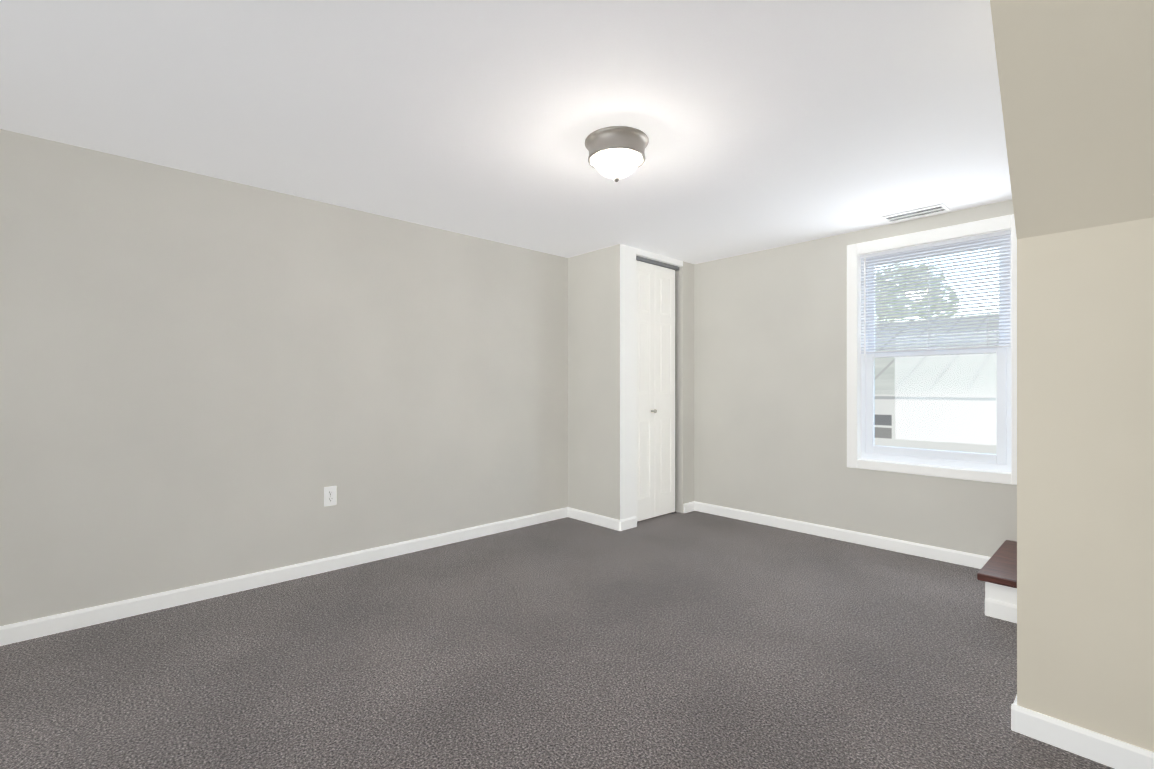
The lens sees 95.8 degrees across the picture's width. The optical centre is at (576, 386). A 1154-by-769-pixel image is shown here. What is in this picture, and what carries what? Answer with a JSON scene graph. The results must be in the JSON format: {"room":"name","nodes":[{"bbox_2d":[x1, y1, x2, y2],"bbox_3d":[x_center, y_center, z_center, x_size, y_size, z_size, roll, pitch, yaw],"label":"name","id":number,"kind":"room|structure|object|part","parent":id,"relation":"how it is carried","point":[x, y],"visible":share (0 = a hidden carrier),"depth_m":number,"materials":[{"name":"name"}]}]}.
{"room":"empty bedroom","nodes":[
{"label":"empty bedroom","id":0,"kind":"room"},
{"bbox_2d":[0,129,567,625],"bbox_3d":[-1.460,0.000,3.252,5.900,2.200,0.150,0,0,-43],"label":"wall","id":1,"kind":"structure","parent":0,"point":[206,379],"depth_m":2.81,"materials":[{"name":"beige paint"}]},
{"bbox_2d":[0,507,567,645],"bbox_3d":[-1.752,1.060,2.867,4.590,0.080,0.013,0,0,-43],"label":"baseboard","id":2,"kind":"structure","parent":1,"relation":"attached to","point":[49,625],"depth_m":2.80,"materials":[{"name":"white paint"}]},
{"bbox_2d":[324,486,336,505],"bbox_3d":[-1.478,0.654,3.127,0.070,0.115,0.008,0,0,-43],"label":"electrical outlet plate","id":3,"kind":"object","parent":1,"relation":"attached to","point":[330,495],"visible":1,"depth_m":3.12,"materials":[{"name":"white plastic"}]},
{"bbox_2d":[0,0,1011,263],"bbox_3d":[0.363,-1.151,1.296,5.900,0.100,5.500,0,0,-43],"label":"ceiling","id":4,"kind":"structure","parent":0,"point":[764,124],"depth_m":2.04,"materials":[{"name":"white paint"}]},
{"bbox_2d":[585,126,648,181],"bbox_3d":[0.177,-1.009,2.337,0.286,0.182,0.286,0,0,-43],"label":"flush-mount light fixture","id":5,"kind":"object","parent":4,"relation":"attached to","point":[616,153],"visible":1,"depth_m":2.25,"materials":[{"name":"white glass"}]},
{"bbox_3d":[0.177,-0.992,2.337,0.222,0.106,0.222,0,0,-43],"label":"flush mount light glass","id":6,"kind":"part","parent":5,"relation":"part of","materials":[{"name":"white glass"}]},
{"bbox_2d":[880,204,949,222],"bbox_3d":[2.134,-1.094,3.298,0.160,0.011,0.345,0,0,-43],"label":"ceiling vent","id":7,"kind":"object","parent":4,"relation":"in","point":[921,212],"visible":1,"depth_m":3.29,"materials":[{"name":"grey metal"}]},
{"bbox_2d":[0,511,1113,768],"bbox_3d":[0.363,1.149,1.294,5.900,0.100,5.500,0,0,-43],"label":"floor","id":8,"kind":"structure","parent":0,"point":[694,639],"depth_m":2.04,"materials":[{"name":"carpet"}]},
{"bbox_2d":[977,540,1016,622],"bbox_3d":[2.666,0.999,2.332,0.810,0.201,1.278,0,0,-43],"label":"stair step","id":9,"kind":"structure","parent":8,"relation":"on","point":[997,573],"depth_m":2.50,"materials":[{"name":"white paint"}]},
{"bbox_2d":[568,244,693,519],"bbox_3d":[0.485,0.001,4.553,0.980,2.200,0.600,0,0,-43],"label":"wall","id":10,"kind":"structure","parent":0,"point":[602,381],"depth_m":4.20,"materials":[{"name":"beige paint"}]},
{"bbox_2d":[568,507,623,530],"bbox_3d":[0.137,1.061,4.197,0.013,0.080,0.583,0,0,-43],"label":"baseboard","id":11,"kind":"structure","parent":10,"relation":"attached to","point":[596,519],"depth_m":4.17,"materials":[{"name":"white paint"}]},
{"bbox_2d":[636,256,678,520],"bbox_3d":[0.666,0.023,4.369,0.618,2.153,0.106,0,0,-43],"label":"bifold closet door","id":12,"kind":"structure","parent":10,"relation":"in","point":[655,388],"depth_m":4.36,"materials":[{"name":"white paint"}]},
{"bbox_2d":[694,199,1016,556],"bbox_3d":[2.467,0.000,3.255,0.150,2.200,5.200,0,0,-43],"label":"wall","id":13,"kind":"structure","parent":0,"point":[770,382],"depth_m":3.97,"materials":[{"name":"beige paint"}]},
{"bbox_2d":[692,501,990,568],"bbox_3d":[1.784,1.060,3.868,0.013,0.080,2.170,0,0,-43],"label":"baseboard","id":14,"kind":"structure","parent":13,"relation":"attached to","point":[926,551],"depth_m":3.68,"materials":[{"name":"white paint"}]},
{"bbox_2d":[847,214,1016,484],"bbox_3d":[2.312,-0.219,3.410,0.166,1.578,0.977,0,0,-43],"label":"double-hung window","id":15,"kind":"structure","parent":13,"relation":"in","point":[1000,460],"depth_m":3.39,"materials":[{"name":"white plastic"}]},
{"bbox_2d":[860,230,1010,358],"bbox_3d":[2.281,-0.562,3.381,0.037,0.734,0.825,0,0,-43],"label":"window blinds","id":16,"kind":"object","parent":15,"relation":"attached to","point":[926,247],"visible":0.98,"depth_m":3.35,"materials":[{"name":"white plastic"}]},
{"bbox_2d":[990,0,1153,751],"bbox_3d":[1.999,-0.002,0.743,0.641,2.200,2.162,0,0,-43],"label":"wall","id":17,"kind":"structure","parent":0,"point":[1076,81],"depth_m":1.52,"materials":[{"name":"beige paint"}]},
{"bbox_2d":[1011,697,1153,768],"bbox_3d":[2.124,1.058,0.894,0.013,0.080,2.135,0,0,-43],"label":"baseboard","id":18,"kind":"structure","parent":17,"relation":"attached to","point":[1096,747],"depth_m":1.56,"materials":[{"name":"white paint"}]},
{"label":"outside","id":19,"kind":"structure","parent":0,"visible":0},
{"bbox_2d":[875,263,959,322],"bbox_3d":[8.939,0.344,14.313,1.590,7.530,2.550,0,0,-43],"label":"tree","id":20,"kind":"object","parent":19,"point":[912,295],"depth_m":13.81,"materials":[{"name":"green plant"}]},
{"bbox_2d":[874,313,998,453],"bbox_3d":[7.785,1.231,9.714,5.260,5.748,21.400,0,0,-43],"label":"building","id":21,"kind":"structure","parent":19,"point":[924,396],"depth_m":8.62,"materials":[{"name":"white"}]}
]}

